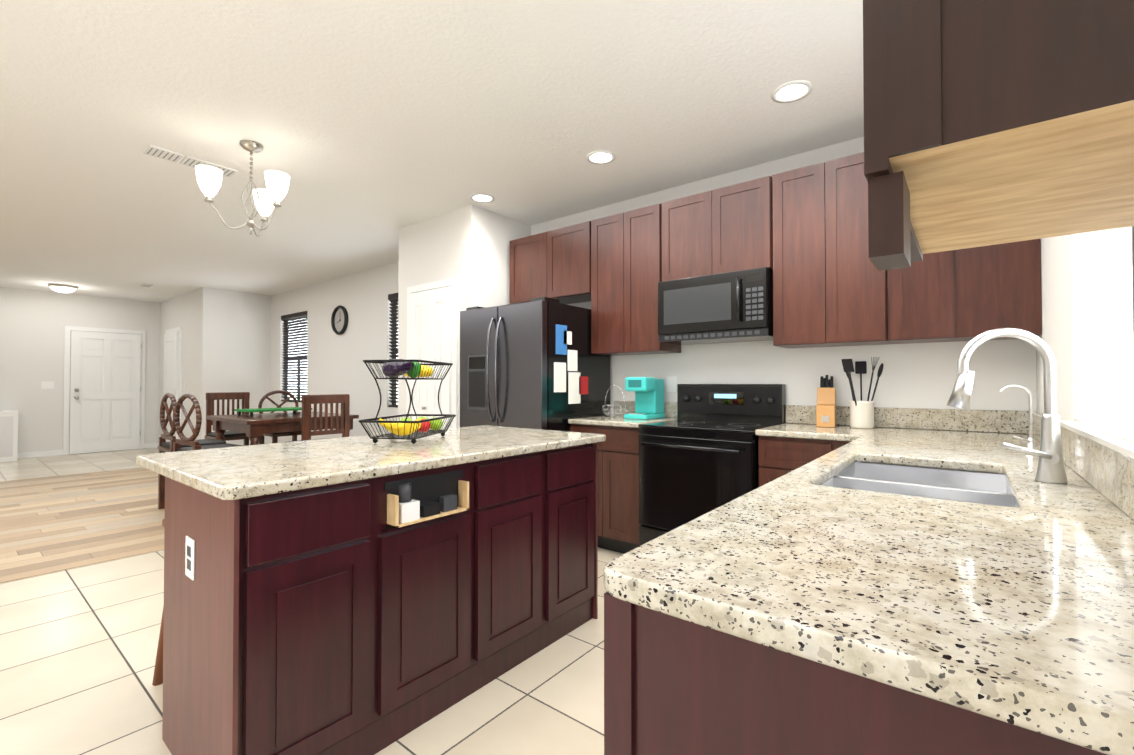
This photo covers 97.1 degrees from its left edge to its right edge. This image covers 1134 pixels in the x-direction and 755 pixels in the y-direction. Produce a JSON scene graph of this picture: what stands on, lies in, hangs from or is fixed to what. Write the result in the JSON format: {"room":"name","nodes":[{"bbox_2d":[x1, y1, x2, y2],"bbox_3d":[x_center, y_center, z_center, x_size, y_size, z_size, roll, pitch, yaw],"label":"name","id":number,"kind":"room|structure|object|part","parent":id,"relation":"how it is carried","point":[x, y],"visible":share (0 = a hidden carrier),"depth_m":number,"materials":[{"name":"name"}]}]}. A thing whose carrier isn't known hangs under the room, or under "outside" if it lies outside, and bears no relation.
{"room":"kitchen","nodes":[
{"label":"kitchen","id":0,"kind":"room"},
{"bbox_2d":[0,287,159,452],"bbox_3d":[-9.420,-0.074,7.490,0.140,2.740,5.250,-1,-1,39],"label":"wall","id":1,"kind":"structure","parent":0,"point":[33,323],"depth_m":8.35,"materials":[{"name":"white paint"}]},
{"bbox_2d":[17,450,62,457],"bbox_3d":[-9.757,1.244,6.931,0.012,0.090,3.980,-1,-1,39],"label":"baseboard","id":2,"kind":"structure","parent":1,"relation":"attached to","point":[56,452],"depth_m":8.26,"materials":[{"name":"white paint"}]},
{"bbox_2d":[41,381,53,388],"bbox_3d":[-8.642,0.126,8.339,0.006,0.120,0.150,-1,-1,39],"label":"switch plate","id":3,"kind":"object","parent":1,"relation":"attached to","point":[44,384],"depth_m":8.34,"materials":[{"name":"white plastic"}]},
{"bbox_2d":[63,326,145,454],"bbox_3d":[-8.143,0.220,8.866,0.127,2.185,1.070,-1,-1,39],"label":"front door","id":4,"kind":"structure","parent":1,"relation":"in","point":[104,388],"depth_m":8.84,"materials":[{"name":"white paint"}]},
{"bbox_2d":[0,467,164,582],"bbox_3d":[-5.114,1.258,4.659,4.700,0.004,6.240,-1,-1,39],"label":"floor","id":5,"kind":"structure","parent":0,"point":[51,524],"depth_m":4.39,"materials":[{"name":"beige wood"}]},
{"bbox_2d":[158,393,225,508],"bbox_3d":[-3.620,0.703,4.853,0.480,1.120,0.450,-1,-1,39],"label":"dining chair","id":6,"kind":"object","parent":5,"relation":"on","point":[164,446],"visible":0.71,"depth_m":4.78,"materials":[{"name":"brown wood"}]},
{"bbox_2d":[173,393,243,451],"bbox_3d":[-3.140,0.698,4.443,0.479,1.120,0.450,0,-1,33],"label":"dining chair","id":7,"kind":"object","parent":5,"relation":"on","point":[183,440],"visible":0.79,"depth_m":4.29,"materials":[{"name":"brown wood"}]},
{"bbox_2d":[205,392,262,445],"bbox_3d":[-3.869,0.725,5.821,0.450,1.100,0.450,-1,-1,39],"label":"dining chair","id":8,"kind":"object","parent":5,"relation":"on","point":[228,397],"visible":0.52,"depth_m":5.84,"materials":[{"name":"brown wood"}]},
{"bbox_2d":[207,407,358,444],"bbox_3d":[-3.080,0.805,5.444,1.140,0.930,1.100,-1,-1,39],"label":"dining table","id":9,"kind":"object","parent":5,"relation":"on","point":[253,427],"visible":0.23,"depth_m":5.09,"materials":[{"name":"brown wood"}]},
{"bbox_2d":[258,390,310,443],"bbox_3d":[-3.519,0.721,6.258,0.450,1.120,0.480,-1,-1,39],"label":"dining chair","id":10,"kind":"object","parent":5,"relation":"on","point":[274,436],"visible":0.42,"depth_m":6.26,"materials":[{"name":"brown wood"}]},
{"bbox_2d":[289,394,349,441],"bbox_3d":[-2.442,0.713,4.883,0.450,1.100,0.450,-1,-1,39],"label":"dining chair","id":11,"kind":"object","parent":5,"relation":"on","point":[307,401],"visible":0.48,"depth_m":4.75,"materials":[{"name":"brown wood"}]},
{"bbox_2d":[159,287,270,444],"bbox_3d":[-6.450,-0.053,9.199,2.640,2.740,1.130,-1,-1,39],"label":"wall block","id":12,"kind":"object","parent":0,"point":[226,340],"visible":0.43,"depth_m":8.33,"materials":[{"name":"white paint"}]},
{"bbox_2d":[163,327,181,441],"bbox_3d":[-7.023,0.220,8.848,0.930,2.185,0.127,-1,-1,39],"label":"closet door","id":13,"kind":"structure","parent":12,"relation":"attached to","point":[173,361],"depth_m":8.75,"materials":[{"name":"white paint"}]},
{"bbox_2d":[0,447,622,754],"bbox_3d":[-4.240,1.282,3.959,12.740,0.060,6.640,-1,-1,39],"label":"floor","id":14,"kind":"structure","parent":0,"point":[78,649],"depth_m":2.04,"materials":[{"name":"beige tile"}]},
{"bbox_2d":[0,410,17,461],"bbox_3d":[-8.911,0.908,7.660,0.422,0.780,0.670,-1,-1,39],"label":"base cabinet","id":15,"kind":"object","parent":14,"relation":"on","point":[8,435],"visible":1,"depth_m":7.72,"materials":[{"name":"white"}]},
{"bbox_2d":[152,518,164,685],"bbox_3d":[-1.396,0.899,2.044,0.388,0.662,0.388,-1,-1,39],"label":"bar stool","id":16,"kind":"object","parent":14,"relation":"on","point":[158,676],"visible":0.06,"depth_m":2.00,"materials":[{"name":"brown wood"}]},
{"bbox_2d":[162,441,603,754],"bbox_3d":[-0.598,0.778,2.126,0.677,0.903,1.641,-1,-1,39],"label":"kitchen island","id":17,"kind":"object","parent":14,"relation":"on","point":[361,595],"depth_m":1.63,"materials":[{"name":"brown wood"}]},
{"bbox_2d":[136,425,605,504],"bbox_3d":[-0.691,0.308,2.223,0.944,0.035,1.720,-1,-1,39],"label":"island countertop","id":18,"kind":"structure","parent":17,"relation":"on","point":[219,474],"depth_m":1.81,"materials":[{"name":"beige stone"}]},
{"bbox_2d":[358,359,455,443],"bbox_3d":[-0.732,0.104,2.355,0.278,0.374,0.462,0,-1,8],"label":"fruit basket","id":19,"kind":"object","parent":18,"relation":"on","point":[404,428],"visible":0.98,"depth_m":2.24,"materials":[{"name":"black metal"}]},
{"bbox_2d":[460,297,609,431],"bbox_3d":[-0.282,0.339,4.136,0.902,1.830,0.953,-1,-1,39],"label":"fridge","id":20,"kind":"object","parent":14,"relation":"on","point":[534,363],"visible":0.56,"depth_m":3.79,"materials":[{"name":"black"}]},
{"bbox_3d":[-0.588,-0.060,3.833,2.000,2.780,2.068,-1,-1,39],"label":"handle","id":21,"kind":"part","parent":20,"relation":"part of","materials":[{"name":"silver metal"}]},
{"bbox_3d":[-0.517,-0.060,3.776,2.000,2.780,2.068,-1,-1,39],"label":"handle","id":22,"kind":"part","parent":20,"relation":"part of","materials":[{"name":"silver metal"}]},
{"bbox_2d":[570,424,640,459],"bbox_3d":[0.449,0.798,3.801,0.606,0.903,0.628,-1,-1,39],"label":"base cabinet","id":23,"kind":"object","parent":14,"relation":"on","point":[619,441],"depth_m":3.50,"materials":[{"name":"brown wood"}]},
{"bbox_2d":[568,416,676,427],"bbox_3d":[0.443,0.327,3.799,0.606,0.035,0.647,-1,-1,39],"label":"countertop","id":24,"kind":"structure","parent":23,"relation":"on","point":[600,421],"depth_m":3.58,"materials":[{"name":"beige stone"}]},
{"bbox_2d":[602,385,627,416],"bbox_3d":[0.378,0.184,3.963,0.204,0.250,0.204,-1,-1,39],"label":"wire basket","id":25,"kind":"object","parent":24,"relation":"on","point":[615,412],"visible":0.98,"depth_m":3.95,"materials":[{"name":"silver metal"}]},
{"bbox_2d":[624,377,664,419],"bbox_3d":[0.591,0.154,3.806,0.190,0.310,0.300,-1,-1,39],"label":"coffee maker","id":26,"kind":"object","parent":24,"relation":"on","point":[649,397],"visible":1,"depth_m":3.76,"materials":[{"name":"teal plastic"}]},
{"bbox_2d":[639,384,785,545],"bbox_3d":[0.953,0.644,3.324,0.756,1.200,0.721,-1,-1,39],"label":"range","id":27,"kind":"object","parent":14,"relation":"on","point":[699,456],"visible":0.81,"depth_m":3.19,"materials":[{"name":"black metal"}]},
{"bbox_2d":[604,600,1075,754],"bbox_3d":[1.038,0.774,1.827,1.222,0.903,2.973,-1,-1,39],"label":"base cabinet","id":28,"kind":"object","parent":14,"relation":"on","point":[670,689],"depth_m":0.60,"materials":[{"name":"brown wood"}]},
{"bbox_2d":[597,424,1133,754],"bbox_3d":[1.030,0.303,1.830,1.232,0.035,2.988,-1,-1,39],"label":"countertop","id":29,"kind":"structure","parent":28,"relation":"on","point":[1006,617],"depth_m":0.68,"materials":[{"name":"beige stone"}]},
{"bbox_2d":[816,375,835,426],"bbox_3d":[1.612,0.142,3.114,0.100,0.318,0.221,0,-1,31],"label":"knife block","id":30,"kind":"object","parent":29,"relation":"on","point":[826,406],"visible":1,"depth_m":3.06,"materials":[{"name":"brown wood"}]},
{"bbox_2d":[841,357,883,428],"bbox_3d":[1.752,0.091,2.958,0.195,0.414,0.305,-1,-1,39],"label":"utensil crock","id":31,"kind":"object","parent":29,"relation":"on","point":[861,414],"visible":1,"depth_m":2.92,"materials":[{"name":"beige ceramic"}]},
{"bbox_2d":[820,456,1019,507],"bbox_3d":[1.032,0.416,1.482,0.479,0.225,0.813,-1,-1,39],"label":"sink","id":32,"kind":"object","parent":29,"relation":"in","point":[950,481],"depth_m":1.69,"materials":[{"name":"silver metal"}]},
{"bbox_2d":[944,328,1071,483],"bbox_3d":[1.208,0.071,1.384,0.253,0.415,0.112,-1,-1,39],"label":"faucet","id":33,"kind":"object","parent":29,"relation":"on","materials":[{"name":"silver metal"}]},
{"bbox_2d":[1000,384,1034,453],"bbox_3d":[1.705,0.156,1.892,0.108,0.259,0.053,-1,-1,39],"label":"faucet","id":34,"kind":"object","parent":29,"relation":"on","point":[1030,441],"depth_m":1.88,"materials":[{"name":"silver metal"}]},
{"bbox_2d":[0,0,863,302],"bbox_3d":[-4.240,-1.528,3.994,12.740,0.080,6.640,-1,-1,39],"label":"ceiling","id":35,"kind":"structure","parent":0,"point":[372,126],"depth_m":2.88,"materials":[{"name":"white paint"}]},
{"bbox_2d":[48,284,77,292],"bbox_3d":[-7.897,-1.385,7.856,0.340,0.110,0.340,-1,-1,39],"label":"light","id":36,"kind":"object","parent":35,"relation":"attached to","point":[63,288],"visible":1,"depth_m":7.77,"materials":[{"name":"white glass"}]},
{"bbox_2d":[139,283,153,286],"bbox_3d":[-6.538,-1.436,7.794,0.300,0.009,0.120,-1,-1,39],"label":"ceiling vent","id":37,"kind":"object","parent":35,"relation":"in","point":[146,285],"visible":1,"depth_m":7.79,"materials":[{"name":"white metal"}]},
{"bbox_2d":[143,145,183,162],"bbox_3d":[-2.696,-1.491,3.345,0.170,0.009,0.180,-1,-1,39],"label":"ceiling vent","id":38,"kind":"object","parent":35,"relation":"in","point":[161,153],"visible":1,"depth_m":3.33,"materials":[{"name":"white metal"}]},
{"bbox_2d":[180,156,237,177],"bbox_3d":[-2.533,-1.488,3.548,0.170,0.009,0.300,-1,-1,39],"label":"ceiling vent","id":39,"kind":"object","parent":35,"relation":"in","point":[189,161],"visible":0.69,"depth_m":3.50,"materials":[{"name":"white metal"}]},
{"bbox_2d":[195,140,289,236],"bbox_3d":[-2.036,-1.205,3.175,0.515,0.584,0.498,-1,-1,39],"label":"chandelier","id":40,"kind":"object","parent":35,"relation":"hanging from","point":[266,201],"visible":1,"depth_m":3.13,"materials":[{"name":"white glass"}]},
{"bbox_2d":[470,193,494,202],"bbox_3d":[-0.700,-1.482,4.142,0.200,0.008,0.200,-1,-1,39],"label":"recessed light","id":41,"kind":"object","parent":35,"relation":"in","point":[482,198],"visible":1,"depth_m":4.14,"materials":[{"name":"white plastic"}]},
{"bbox_2d":[586,150,615,163],"bbox_3d":[0.229,-1.491,3.398,0.200,0.008,0.200,-1,-1,39],"label":"recessed light","id":42,"kind":"object","parent":35,"relation":"in","point":[600,157],"visible":1,"depth_m":3.40,"materials":[{"name":"white"}]},
{"bbox_2d":[771,80,812,102],"bbox_3d":[1.181,-1.500,2.636,0.200,0.008,0.200,-1,-1,39],"label":"recessed light","id":43,"kind":"object","parent":35,"relation":"in","point":[792,91],"visible":1,"depth_m":2.63,"materials":[{"name":"white plastic"}]},
{"bbox_2d":[398,205,530,426],"bbox_3d":[-1.015,-0.106,4.916,1.100,2.740,0.740,-1,-1,39],"label":"wall block","id":44,"kind":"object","parent":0,"point":[468,246],"visible":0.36,"depth_m":4.54,"materials":[{"name":"white paint"}]},
{"bbox_2d":[406,277,457,429],"bbox_3d":[-1.271,0.192,4.589,0.744,2.135,0.083,-1,-1,39],"label":"pantry door","id":45,"kind":"structure","parent":44,"relation":"attached to","point":[432,321],"depth_m":4.53,"materials":[{"name":"white paint"}]},
{"bbox_2d":[270,137,1036,443],"bbox_3d":[-1.192,-0.097,5.622,10.040,2.740,0.140,-1,-1,39],"label":"wall","id":46,"kind":"structure","parent":0,"point":[919,375],"depth_m":3.73,"materials":[{"name":"white paint"}]},
{"bbox_2d":[284,318,306,400],"bbox_3d":[-4.391,-0.320,8.222,1.000,1.450,0.055,-1,-1,39],"label":"dining room window","id":47,"kind":"structure","parent":46,"relation":"in","point":[295,369],"depth_m":8.35,"materials":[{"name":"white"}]},
{"bbox_2d":[281,311,306,401],"bbox_3d":[-4.430,-0.322,8.173,0.990,1.443,0.060,-1,-1,39],"label":"window blinds","id":48,"kind":"object","parent":47,"relation":"attached to","point":[288,319],"visible":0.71,"depth_m":8.18,"materials":[{"name":"black"}]},
{"bbox_2d":[331,305,347,334],"bbox_3d":[-3.250,-0.818,7.156,0.420,0.420,0.050,-1,-1,39],"label":"wall clock","id":49,"kind":"object","parent":46,"relation":"attached to","point":[339,320],"visible":1,"depth_m":7.16,"materials":[{"name":"black plastic"}]},
{"bbox_2d":[392,302,397,404],"bbox_3d":[-1.854,-0.345,6.190,1.000,1.450,0.055,-1,-1,39],"label":"dining room window","id":50,"kind":"structure","parent":46,"relation":"in","point":[394,358],"depth_m":6.47,"materials":[{"name":"black"}]},
{"bbox_2d":[388,293,397,406],"bbox_3d":[-1.893,-0.347,6.141,0.990,1.443,0.060,-1,-1,39],"label":"window blinds","id":51,"kind":"object","parent":50,"relation":"attached to","point":[393,298],"visible":0.21,"depth_m":6.39,"materials":[{"name":"black"}]},
{"bbox_2d":[509,231,548,303],"bbox_3d":[-0.245,-0.961,4.565,0.455,0.580,0.337,-1,-1,39],"label":"upper cabinet","id":52,"kind":"object","parent":46,"relation":"attached to","point":[529,255],"depth_m":4.42,"materials":[{"name":"brown wood"}]},
{"bbox_2d":[549,221,588,303],"bbox_3d":[0.111,-0.964,4.280,0.456,0.580,0.337,-1,-1,39],"label":"upper cabinet","id":53,"kind":"object","parent":46,"relation":"attached to","point":[569,245],"depth_m":4.15,"materials":[{"name":"brown wood"}]},
{"bbox_2d":[589,212,624,355],"bbox_3d":[0.416,-0.722,4.032,0.307,1.070,0.337,-1,-1,39],"label":"upper cabinet","id":54,"kind":"object","parent":46,"relation":"attached to","point":[606,234],"depth_m":3.90,"materials":[{"name":"brown wood"}]},
{"bbox_2d":[612,401,676,415],"bbox_3d":[0.636,0.252,4.040,0.606,0.119,0.029,-1,-1,39],"label":"backsplash","id":55,"kind":"structure","parent":46,"relation":"attached to","point":[670,408],"depth_m":4.10,"materials":[{"name":"beige stone"}]},
{"bbox_2d":[625,203,680,354],"bbox_3d":[0.656,-0.725,3.840,0.307,1.070,0.337,-1,-1,39],"label":"upper cabinet","id":56,"kind":"object","parent":46,"relation":"attached to","point":[642,225],"depth_m":3.71,"materials":[{"name":"brown wood"}]},
{"bbox_2d":[666,376,675,391],"bbox_3d":[0.814,0.051,3.918,0.080,0.120,0.007,-1,-1,39],"label":"switch plate","id":57,"kind":"object","parent":46,"relation":"attached to","point":[670,383],"depth_m":3.91,"materials":[{"name":"white plastic"}]},
{"bbox_2d":[661,190,712,281],"bbox_3d":[0.932,-0.972,3.622,0.381,0.580,0.337,-1,-1,39],"label":"upper cabinet","id":58,"kind":"object","parent":46,"relation":"attached to","point":[686,222],"depth_m":3.49,"materials":[{"name":"brown wood"}]},
{"bbox_2d":[713,175,772,273],"bbox_3d":[1.229,-0.975,3.384,0.379,0.580,0.337,-1,-1,39],"label":"upper cabinet","id":59,"kind":"object","parent":46,"relation":"attached to","point":[742,212],"depth_m":3.24,"materials":[{"name":"brown wood"}]},
{"bbox_2d":[658,267,772,344],"bbox_3d":[1.047,-0.467,3.455,0.754,0.425,0.441,-1,-1,39],"label":"microwave","id":60,"kind":"object","parent":59,"relation":"attached to","point":[732,307],"visible":1,"depth_m":3.29,"materials":[{"name":"black metal"}]},
{"bbox_2d":[771,162,828,348],"bbox_3d":[1.502,-0.733,3.163,0.300,1.070,0.337,-1,-1,39],"label":"upper cabinet","id":61,"kind":"object","parent":46,"relation":"attached to","point":[802,233],"depth_m":3.03,"materials":[{"name":"brown wood"}]},
{"bbox_2d":[825,152,888,346],"bbox_3d":[1.739,-0.735,2.973,0.307,1.070,0.337,-1,-1,39],"label":"upper cabinet","id":62,"kind":"object","parent":46,"relation":"attached to","point":[858,291],"depth_m":2.86,"materials":[{"name":"brown wood"}]},
{"bbox_2d":[889,250,956,343],"bbox_3d":[1.971,-0.738,2.787,0.288,1.070,0.337,-1,-1,39],"label":"upper cabinet","id":63,"kind":"object","parent":46,"relation":"attached to","point":[922,295],"depth_m":2.65,"materials":[{"name":"brown wood"}]},
{"bbox_2d":[957,239,1040,341],"bbox_3d":[2.211,-0.740,2.595,0.327,1.070,0.337,-1,-1,39],"label":"upper cabinet","id":64,"kind":"object","parent":46,"relation":"attached to","point":[999,285],"depth_m":2.48,"materials":[{"name":"brown wood"}]},
{"bbox_2d":[1036,227,1133,442],"bbox_3d":[0.615,-0.165,0.177,0.190,2.740,6.380,-1,-1,39],"label":"wall","id":65,"kind":"structure","parent":0,"point":[1086,335],"depth_m":1.66,"materials":[{"name":"white paint"}]},
{"bbox_2d":[863,0,1133,270],"bbox_3d":[0.616,-0.759,0.629,0.359,1.260,0.508,-1,-1,39],"label":"upper cabinet","id":66,"kind":"object","parent":65,"relation":"attached to","point":[990,122],"visible":1,"depth_m":0.51,"materials":[{"name":"brown wood"}]},
{"bbox_2d":[1060,417,1133,458],"bbox_3d":[1.384,0.142,1.204,0.172,0.028,1.250,-1,-1,39],"label":"window sill","id":67,"kind":"structure","parent":65,"relation":"attached to","point":[1121,428],"depth_m":1.29,"materials":[{"name":"white paint"}]},
{"bbox_2d":[1132,226,1133,338],"bbox_3d":[1.466,-0.396,1.145,0.038,1.075,1.150,-1,-1,39],"label":"window","id":68,"kind":"structure","parent":65,"relation":"in","point":[1133,272],"depth_m":1.60,"materials":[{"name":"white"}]}
]}

